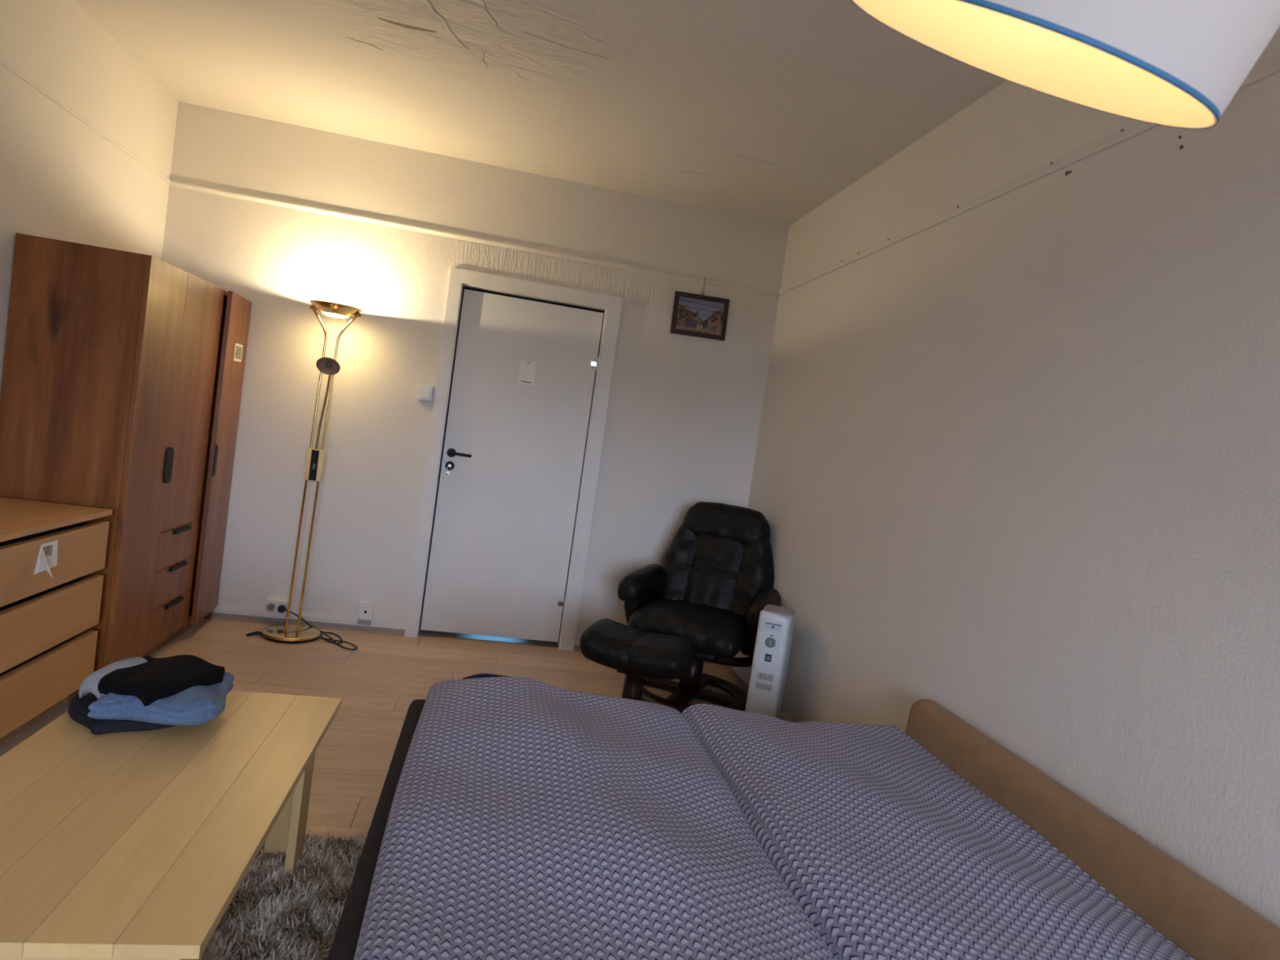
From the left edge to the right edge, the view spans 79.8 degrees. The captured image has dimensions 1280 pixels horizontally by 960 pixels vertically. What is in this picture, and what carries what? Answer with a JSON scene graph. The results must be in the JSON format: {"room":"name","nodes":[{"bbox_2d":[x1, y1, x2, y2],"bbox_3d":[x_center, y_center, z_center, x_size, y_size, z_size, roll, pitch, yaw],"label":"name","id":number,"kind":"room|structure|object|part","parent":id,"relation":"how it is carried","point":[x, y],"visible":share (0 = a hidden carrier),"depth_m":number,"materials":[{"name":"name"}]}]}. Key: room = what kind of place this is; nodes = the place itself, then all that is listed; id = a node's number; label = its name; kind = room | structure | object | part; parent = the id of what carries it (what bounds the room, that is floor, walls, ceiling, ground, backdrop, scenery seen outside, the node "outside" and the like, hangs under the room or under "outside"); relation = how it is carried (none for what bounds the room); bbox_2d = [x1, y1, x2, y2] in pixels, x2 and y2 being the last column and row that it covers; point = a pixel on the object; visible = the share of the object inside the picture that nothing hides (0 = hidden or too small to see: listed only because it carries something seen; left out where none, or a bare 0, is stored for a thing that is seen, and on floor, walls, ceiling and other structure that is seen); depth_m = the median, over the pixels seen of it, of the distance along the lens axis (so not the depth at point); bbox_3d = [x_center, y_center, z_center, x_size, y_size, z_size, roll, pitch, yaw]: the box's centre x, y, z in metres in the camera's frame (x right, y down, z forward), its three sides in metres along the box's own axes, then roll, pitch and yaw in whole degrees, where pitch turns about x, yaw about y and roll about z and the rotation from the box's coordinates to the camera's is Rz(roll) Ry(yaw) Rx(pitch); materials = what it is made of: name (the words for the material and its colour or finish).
{"room":"bedroom","nodes":[
{"label":"bedroom","id":0,"kind":"room"},
{"bbox_2d":[0,0,177,393],"bbox_3d":[-2.034,-0.360,0.489,0.120,2.734,7.334,8,3,-11],"label":"wall","id":1,"kind":"structure","parent":0,"point":[60,179],"depth_m":3.16,"materials":[{"name":"paint"}]},
{"bbox_2d":[0,57,170,182],"bbox_3d":[-1.836,-1.289,0.450,0.011,0.020,7.334,8,3,-11],"label":"trim","id":2,"kind":"structure","parent":1,"relation":"attached to","point":[2,62],"depth_m":3.15,"materials":[{"name":"paint"}]},
{"bbox_2d":[0,586,742,842],"bbox_3d":[-0.634,1.211,1.621,3.672,0.100,9.054,8,3,-11],"label":"floor","id":3,"kind":"structure","parent":0,"point":[376,682],"depth_m":3.72,"materials":[{"name":"brown wood"}]},
{"bbox_2d":[0,497,112,741],"bbox_3d":[-2.225,0.497,2.532,0.427,0.765,0.815,8,3,-11],"label":"dresser","id":4,"kind":"object","parent":3,"relation":"on","point":[43,661],"visible":0.94,"depth_m":2.64,"materials":[{"name":"brown wood"}]},
{"bbox_2d":[33,540,57,577],"bbox_3d":[-1.960,0.268,2.550,0.046,0.110,0.157,8,3,-11],"label":"notice","id":5,"kind":"object","parent":4,"relation":"attached to","point":[47,556],"visible":1,"depth_m":2.55,"materials":[{"name":"white paper"}]},
{"bbox_2d":[43,544,53,556],"bbox_3d":[-1.980,0.237,2.555,0.001,0.035,0.055,8,3,-11],"label":"print","id":6,"kind":"object","parent":5,"relation":"attached to","point":[47,548],"depth_m":2.56},
{"bbox_3d":[-2.063,0.714,2.578,0.026,0.197,0.813,8,3,-11],"label":"drawer","id":7,"kind":"part","parent":4,"relation":"part of","materials":[{"name":"brown wood"}]},
{"bbox_3d":[-2.031,0.494,2.566,0.026,0.192,0.813,8,3,-11],"label":"drawer","id":8,"kind":"part","parent":4,"relation":"part of","materials":[{"name":"brown wood"}]},
{"bbox_3d":[-2.001,0.281,2.555,0.026,0.183,0.813,8,3,-11],"label":"drawer","id":9,"kind":"part","parent":4,"relation":"part of","materials":[{"name":"brown wood"}]},
{"bbox_3d":[-2.338,0.470,2.916,0.342,0.745,0.018,8,3,-11],"label":"panel","id":10,"kind":"part","parent":4,"relation":"part of","materials":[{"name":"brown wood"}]},
{"bbox_2d":[0,232,251,694],"bbox_3d":[-2.332,-0.077,3.563,0.505,1.757,1.207,8,3,-11],"label":"wardrobe","id":11,"kind":"object","parent":3,"relation":"on","point":[122,384],"visible":0.94,"depth_m":3.03,"materials":[{"name":"brown wood"}]},
{"bbox_3d":[-2.256,-0.034,2.975,0.446,1.757,0.020,8,3,-11],"label":"panel","id":12,"kind":"part","parent":11,"relation":"part of","materials":[{"name":"brown wood"}]},
{"bbox_3d":[-2.052,-0.054,3.181,0.021,1.682,0.354,8,3,-11],"label":"door","id":13,"kind":"part","parent":11,"relation":"part of","materials":[{"name":"brown wood"}]},
{"bbox_3d":[-2.067,-0.063,3.339,0.006,0.160,0.036,8,3,-11],"label":"handle","id":14,"kind":"part","parent":11,"relation":"part of","materials":[{"name":"black metal"}]},
{"bbox_3d":[-2.227,0.651,3.612,0.021,0.173,0.440,8,3,-11],"label":"drawer","id":15,"kind":"part","parent":11,"relation":"part of","materials":[{"name":"brown wood"}]},
{"bbox_3d":[-2.074,-0.066,3.377,0.006,0.160,0.036,8,3,-11],"label":"handle","id":16,"kind":"part","parent":11,"relation":"part of","materials":[{"name":"black metal"}]},
{"bbox_3d":[-2.203,0.477,3.603,0.021,0.173,0.440,8,3,-11],"label":"drawer","id":17,"kind":"part","parent":11,"relation":"part of","materials":[{"name":"brown wood"}]},
{"bbox_3d":[-2.200,0.580,3.613,0.014,0.018,0.175,8,3,-11],"label":"handle","id":18,"kind":"part","parent":11,"relation":"part of","materials":[{"name":"black metal"}]},
{"bbox_3d":[-2.178,0.303,3.593,0.021,0.172,0.440,8,3,-11],"label":"drawer","id":19,"kind":"part","parent":11,"relation":"part of","materials":[{"name":"brown wood"}]},
{"bbox_3d":[-2.175,0.406,3.604,0.014,0.018,0.175,8,3,-11],"label":"handle","id":20,"kind":"part","parent":11,"relation":"part of","materials":[{"name":"black metal"}]},
{"bbox_3d":[-2.151,0.233,3.594,0.014,0.018,0.175,8,3,-11],"label":"handle","id":21,"kind":"part","parent":11,"relation":"part of","materials":[{"name":"black metal"}]},
{"bbox_3d":[-2.468,0.700,3.600,0.438,0.020,1.165,8,3,-11],"label":"panel","id":22,"kind":"part","parent":11,"relation":"part of","materials":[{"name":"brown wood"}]},
{"bbox_3d":[-2.084,-0.350,3.558,0.021,1.145,0.440,8,3,-11],"label":"door","id":23,"kind":"part","parent":11,"relation":"part of","materials":[{"name":"brown wood"}]},
{"bbox_3d":[-2.465,-0.127,4.138,0.446,1.757,0.020,8,3,-11],"label":"panel","id":24,"kind":"part","parent":11,"relation":"part of","materials":[{"name":"brown wood"}]},
{"bbox_3d":[-2.124,-0.098,3.827,0.006,0.160,0.036,7,3,-15],"label":"handle","id":25,"kind":"part","parent":11,"relation":"part of","materials":[{"name":"black metal"}]},
{"bbox_3d":[-2.183,-0.117,3.998,0.021,1.682,0.399,7,3,-15],"label":"door","id":26,"kind":"part","parent":11,"relation":"part of","materials":[{"name":"brown wood"}]},
{"bbox_3d":[-2.238,-0.939,3.510,0.446,0.020,1.165,8,3,-11],"label":"panel","id":27,"kind":"part","parent":11,"relation":"part of","materials":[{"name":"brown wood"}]},
{"bbox_2d":[233,342,243,361],"bbox_3d":[-2.103,-0.666,4.004,0.001,0.090,0.150,7,3,-15],"label":"sticker","id":28,"kind":"object","parent":11,"relation":"attached to","point":[238,348],"visible":1,"depth_m":4.00,"materials":[{"name":"white paper"}]},
{"bbox_2d":[235,345,242,359],"bbox_3d":[-2.102,-0.666,4.004,0.001,0.066,0.120,7,3,-15],"label":"print","id":29,"kind":"object","parent":28,"relation":"attached to","point":[238,348],"depth_m":4.01},
{"bbox_2d":[201,827,368,959],"bbox_3d":[-0.842,1.109,1.496,1.573,0.055,1.638,8,3,-11],"label":"rug","id":30,"kind":"object","parent":3,"relation":"on","point":[273,914],"visible":0.15,"depth_m":1.94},
{"bbox_2d":[0,690,342,959],"bbox_3d":[-1.102,0.857,1.662,0.609,0.440,1.065,8,3,-11],"label":"coffee table","id":31,"kind":"object","parent":30,"relation":"on","point":[125,845],"visible":0.8,"depth_m":1.49,"materials":[{"name":"brown wood"}]},
{"bbox_2d":[67,693,177,734],"bbox_3d":[-1.274,0.574,1.925,0.252,0.040,0.251,11,4,41],"label":"trousers","id":32,"kind":"object","parent":31,"relation":"on","point":[78,710],"visible":0.44,"depth_m":1.83,"materials":[{"name":"grey fabric"}]},
{"bbox_2d":[79,656,235,725],"bbox_3d":[-1.212,0.522,1.921,0.340,0.098,0.257,8,3,-11],"label":"folded clothing","id":33,"kind":"object","parent":32,"relation":"on","point":[197,704],"visible":0.73,"depth_m":1.84,"materials":[{"name":"blue fabric"}]},
{"bbox_2d":[97,654,225,706],"bbox_3d":[-1.204,0.495,1.914,0.229,0.070,0.216,8,3,4],"label":"shirt","id":34,"kind":"object","parent":33,"relation":"on","point":[155,679],"visible":0.94,"depth_m":1.89,"materials":[{"name":"fabric"}]},
{"bbox_3d":[-0.788,0.933,1.302,0.022,0.418,0.115,8,3,-11],"label":"leg","id":35,"kind":"part","parent":31,"relation":"part of","materials":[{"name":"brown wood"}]},
{"bbox_3d":[-0.935,0.867,2.116,0.022,0.418,0.115,8,3,-11],"label":"leg","id":36,"kind":"part","parent":31,"relation":"part of","materials":[{"name":"brown wood"}]},
{"bbox_2d":[245,300,363,649],"bbox_3d":[-1.659,-0.026,4.085,0.575,1.791,0.294,8,3,4],"label":"floor lamp","id":37,"kind":"object","parent":3,"relation":"on","point":[286,633],"visible":1,"depth_m":4.07,"materials":[{"name":"gold metal"}]},
{"bbox_2d":[245,631,262,636],"bbox_3d":[-2.044,0.814,4.056,0.080,0.026,0.035,7,3,-26],"label":"switch","id":38,"kind":"object","parent":37,"relation":"attached to","point":[257,633],"depth_m":4.05,"materials":[{"name":"black plastic"}]},
{"bbox_3d":[-1.730,0.810,4.202,0.549,0.104,0.141,10,3,25],"label":"cord","id":39,"kind":"part","parent":37,"relation":"part of","materials":[{"name":"black rubber"}]},
{"bbox_3d":[-1.679,-0.365,4.058,0.064,0.414,0.015,11,4,40],"label":"reading arm","id":40,"kind":"part","parent":37,"relation":"part of","materials":[{"name":"gold metal"}]},
{"bbox_3d":[-1.636,-0.605,4.019,0.032,0.027,0.026,8,3,-11],"label":"head bulb","id":41,"kind":"part","parent":37,"relation":"part of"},
{"bbox_3d":[-1.615,-0.870,4.053,0.132,0.015,0.132,8,3,-11],"label":"glass dish","id":42,"kind":"part","parent":37,"relation":"part of","materials":[{"name":"white glass"}]},
{"bbox_3d":[-1.611,-0.898,4.051,0.266,0.048,0.266,8,3,-11],"label":"lamp shade","id":43,"kind":"part","parent":37,"relation":"part of","materials":[{"name":"gold metal"}]},
{"bbox_2d":[579,618,695,700],"bbox_3d":[-0.026,0.914,3.519,0.490,0.453,0.390,9,3,13],"label":"footstool","id":44,"kind":"object","parent":3,"relation":"on","point":[638,655],"visible":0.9,"depth_m":3.37,"materials":[{"name":"black leather"}]},
{"bbox_2d":[617,502,780,713],"bbox_3d":[0.342,0.645,4.105,0.825,1.025,0.759,9,3,20],"label":"recliner chair","id":45,"kind":"object","parent":3,"relation":"on","point":[713,583],"visible":0.89,"depth_m":4.13,"materials":[{"name":"black leather"}]},
{"bbox_3d":[0.013,0.557,4.164,0.130,0.169,0.412,9,3,24],"label":"armrest","id":46,"kind":"part","parent":45,"relation":"part of","materials":[{"name":"black leather"}]},
{"bbox_3d":[0.018,0.679,4.189,0.106,0.220,0.385,9,3,20],"label":"arm panel","id":47,"kind":"part","parent":45,"relation":"part of","materials":[{"name":"black leather"}]},
{"bbox_3d":[0.296,0.754,4.029,0.614,0.158,0.584,9,3,20],"label":"seat","id":48,"kind":"part","parent":45,"relation":"part of","materials":[{"name":"black leather"}]},
{"bbox_3d":[0.298,0.894,4.095,0.300,0.050,0.300,9,3,20],"label":"swivel plate","id":49,"kind":"part","parent":45,"relation":"part of","materials":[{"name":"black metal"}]},
{"bbox_3d":[0.431,0.517,4.287,0.660,0.646,0.338,9,3,20],"label":"backrest","id":50,"kind":"part","parent":45,"relation":"part of","materials":[{"name":"black leather"}]},
{"bbox_3d":[0.300,0.876,4.094,0.728,0.162,0.047,9,3,20],"label":"under frame","id":51,"kind":"part","parent":45,"relation":"part of","materials":[{"name":"brown wood"}]},
{"bbox_3d":[0.618,0.777,3.964,0.106,0.220,0.385,9,3,20],"label":"arm panel","id":52,"kind":"part","parent":45,"relation":"part of","materials":[{"name":"black leather"}]},
{"bbox_3d":[0.639,0.659,3.930,0.130,0.169,0.412,9,3,17],"label":"armrest","id":53,"kind":"part","parent":45,"relation":"part of","materials":[{"name":"black leather"}]},
{"bbox_2d":[745,604,795,718],"bbox_3d":[0.602,0.914,3.582,0.230,0.624,0.254,9,3,15],"label":"radiator","id":54,"kind":"object","parent":3,"relation":"on","point":[775,627],"visible":0.77,"depth_m":3.48,"materials":[{"name":"white metal"}]},
{"bbox_2d":[764,653,772,662],"bbox_3d":[0.582,0.807,3.471,0.028,0.032,0.005,9,3,15],"label":"rocker switch","id":55,"kind":"object","parent":54,"relation":"attached to","point":[768,657],"depth_m":3.47,"materials":[{"name":"black plastic"}]},
{"bbox_3d":[0.591,0.754,3.474,0.084,0.244,0.006,9,3,15],"label":"control panel","id":56,"kind":"part","parent":54,"relation":"part of","materials":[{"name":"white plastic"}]},
{"bbox_3d":[0.591,0.736,3.463,0.046,0.047,0.018,9,3,15],"label":"thermostat knob","id":57,"kind":"part","parent":54,"relation":"part of","materials":[{"name":"grey plastic"}]},
{"bbox_2d":[326,698,1279,959],"bbox_3d":[0.286,0.991,1.527,1.716,0.604,2.106,8,3,-11],"label":"bed","id":58,"kind":"object","parent":3,"relation":"on","point":[1201,918],"visible":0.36,"depth_m":1.69,"materials":[{"name":"brown wood"}]},
{"bbox_3d":[0.238,0.891,1.526,1.595,0.065,2.075,8,3,-11],"label":"mattress","id":59,"kind":"part","parent":58,"relation":"part of","materials":[{"name":"black fabric"}]},
{"bbox_2d":[353,673,835,959],"bbox_3d":[-0.071,0.760,1.487,0.878,0.108,2.114,8,3,-11],"label":"duvet","id":60,"kind":"object","parent":58,"relation":"on","point":[529,819],"visible":1,"depth_m":1.52,"materials":[{"name":"fabric"}]},
{"bbox_2d":[681,703,1195,959],"bbox_3d":[0.675,0.866,1.591,0.745,0.098,2.027,8,3,-11],"label":"duvet","id":61,"kind":"object","parent":58,"relation":"on","point":[888,852],"visible":0.96,"depth_m":1.67,"materials":[{"name":"fabric"}]},
{"bbox_3d":[1.086,1.048,1.620,0.108,0.500,1.997,8,3,-11],"label":"backrest","id":62,"kind":"part","parent":58,"relation":"part of","materials":[{"name":"brown wood"}]},
{"bbox_2d":[426,295,463,582],"bbox_3d":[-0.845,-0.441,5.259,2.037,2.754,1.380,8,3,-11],"label":"door frame","id":63,"kind":"structure","parent":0,"point":[463,295],"depth_m":5.76,"materials":[{"name":"paint"}]},
{"bbox_2d":[161,101,790,638],"bbox_3d":[-0.961,-0.425,4.475,3.672,2.734,0.120,8,3,-11],"label":"wall","id":64,"kind":"structure","parent":0,"point":[684,412],"depth_m":4.33,"materials":[{"name":"paint"}]},
{"bbox_2d":[263,598,288,618],"bbox_3d":[-2.032,0.721,4.289,0.122,0.097,0.047,8,3,-11],"label":"wall socket","id":65,"kind":"object","parent":64,"relation":"attached to","point":[272,605],"visible":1,"depth_m":4.27,"materials":[{"name":"white plastic"}]},
{"bbox_2d":[211,604,405,635],"bbox_3d":[-2.085,0.770,4.296,1.485,0.074,0.024,8,3,-11],"label":"baseboard","id":66,"kind":"structure","parent":64,"relation":"attached to","point":[220,612],"depth_m":4.34,"materials":[{"name":"white paint"}]},
{"bbox_3d":[-2.088,0.800,4.292,1.485,0.014,0.013,8,3,-11],"label":"shoe moulding","id":67,"kind":"part","parent":66,"relation":"part of","materials":[{"name":"white wood"}]},
{"bbox_2d":[356,600,374,625],"bbox_3d":[-1.573,0.765,4.384,0.081,0.129,0.030,8,3,-11],"label":"outlet","id":68,"kind":"object","parent":64,"relation":"attached to","point":[366,609],"visible":1,"depth_m":4.37,"materials":[{"name":"white plastic"}]},
{"bbox_2d":[416,383,433,401],"bbox_3d":[-1.220,-0.496,4.342,0.080,0.087,0.038,8,3,-11],"label":"light switch","id":69,"kind":"object","parent":64,"relation":"attached to","point":[424,392],"visible":1,"depth_m":4.33,"materials":[{"name":"white plastic"}]},
{"bbox_2d":[168,179,780,297],"bbox_3d":[-0.816,-1.349,4.357,3.432,0.030,0.018,8,3,-11],"label":"trim","id":70,"kind":"structure","parent":64,"relation":"attached to","point":[173,183],"depth_m":4.32,"materials":[{"name":"paint"}]},
{"bbox_2d":[404,266,622,651],"bbox_3d":[-0.744,-0.089,4.522,0.990,2.127,0.158,8,3,-11],"label":"door","id":71,"kind":"structure","parent":64,"relation":"in","point":[514,508],"depth_m":4.50,"materials":[{"name":"white paint"}]},
{"bbox_3d":[-1.183,-0.144,4.385,0.069,2.127,0.024,8,3,-11],"label":"casing","id":72,"kind":"part","parent":71,"relation":"part of","materials":[{"name":"white paint"}]},
{"bbox_2d":[445,465,451,477],"bbox_3d":[-1.105,-0.050,4.411,0.029,0.076,0.019,8,3,-11],"label":"key","id":73,"kind":"object","parent":71,"relation":"hanging from","point":[447,473],"visible":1,"depth_m":4.40,"materials":[{"name":"silver metal"}]},
{"bbox_3d":[-1.035,-0.148,4.412,0.124,0.019,0.054,8,3,-11],"label":"handle","id":74,"kind":"part","parent":71,"relation":"part of","materials":[{"name":"black metal"}]},
{"bbox_2d":[518,360,536,386],"bbox_3d":[-0.660,-0.625,4.471,0.097,0.143,0.001,8,3,-11],"label":"paper notice","id":75,"kind":"object","parent":71,"relation":"attached to","point":[527,368],"visible":1,"depth_m":4.47,"materials":[{"name":"white paper"}]},
{"bbox_3d":[-0.597,-1.099,4.413,0.837,0.077,0.024,8,3,-11],"label":"casing","id":76,"kind":"part","parent":71,"relation":"part of","materials":[{"name":"white paint"}]},
{"bbox_3d":[-0.293,-0.027,4.554,0.084,2.127,0.024,8,3,-11],"label":"casing","id":77,"kind":"part","parent":71,"relation":"part of","materials":[{"name":"white paint"}]},
{"bbox_2d":[573,638,714,663],"bbox_3d":[0.069,1.055,4.706,0.957,0.074,0.024,8,3,-11],"label":"baseboard","id":78,"kind":"structure","parent":64,"relation":"attached to","point":[576,647],"depth_m":4.62,"materials":[{"name":"white paint"}]},
{"bbox_3d":[0.066,1.085,4.702,0.957,0.014,0.013,8,3,-11],"label":"shoe moulding","id":79,"kind":"part","parent":78,"relation":"part of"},
{"bbox_2d":[670,277,729,341],"bbox_3d":[0.368,-1.035,4.591,0.342,0.359,0.023,8,3,-11],"label":"framed picture","id":80,"kind":"object","parent":64,"relation":"hanging from","point":[702,316],"visible":1,"depth_m":4.59,"materials":[{"name":"brown wood"}]},
{"bbox_2d":[675,296,724,335],"bbox_3d":[0.360,-0.984,4.595,0.293,0.206,0.001,8,3,-11],"label":"print","id":81,"kind":"object","parent":80,"relation":"attached to","point":[695,315],"depth_m":4.59},
{"bbox_2d":[75,0,1006,225],"bbox_3d":[-0.234,-1.590,1.468,3.672,0.100,9.054,8,3,-11],"label":"ceiling","id":82,"kind":"structure","parent":0,"point":[824,92],"depth_m":3.17,"materials":[{"name":"paint"}]},
{"bbox_2d":[346,0,776,175],"bbox_3d":[-0.187,-1.631,3.290,1.904,0.004,0.719,6,4,-35],"label":"crack","id":83,"kind":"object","parent":82,"relation":"attached to","point":[442,18],"depth_m":2.88,"materials":[{"name":"paint"}]},
{"bbox_2d":[850,0,1279,128],"bbox_3d":[0.492,-0.868,0.746,0.430,1.044,0.467,8,3,-11],"label":"pendant lamp","id":84,"kind":"object","parent":82,"relation":"hanging from","point":[1179,64],"visible":1,"depth_m":0.77,"materials":[{"name":"white fabric"}]},
{"bbox_2d":[733,26,1279,927],"bbox_3d":[1.426,0.098,1.148,0.120,2.734,7.334,8,3,-11],"label":"wall","id":85,"kind":"structure","parent":0,"point":[1015,472],"depth_m":2.19,"materials":[{"name":"paint"}]},
{"bbox_2d":[721,664,792,722],"bbox_3d":[1.170,1.404,1.195,0.024,0.074,7.310,8,3,-11],"label":"baseboard","id":86,"kind":"structure","parent":85,"relation":"attached to","point":[738,673],"depth_m":4.42,"materials":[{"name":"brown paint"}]},
{"bbox_3d":[1.161,1.433,1.195,0.013,0.014,7.310,8,3,-11],"label":"shoe moulding","id":87,"kind":"part","parent":86,"relation":"part of","materials":[{"name":"white wood"}]},
{"bbox_2d":[778,55,1279,294],"bbox_3d":[1.498,-0.862,1.084,0.012,0.038,7.334,8,3,-11],"label":"trim","id":88,"kind":"structure","parent":85,"relation":"attached to","point":[1270,68],"depth_m":2.47,"materials":[{"name":"paint"}]},
{"bbox_2d":[1064,135,1183,175],"bbox_3d":[1.312,-0.874,2.097,0.002,0.075,0.420,8,3,-11],"label":"screws","id":89,"kind":"object","parent":85,"relation":"attached to","point":[1067,172],"depth_m":2.28,"materials":[{"name":"black metal"}]}
]}

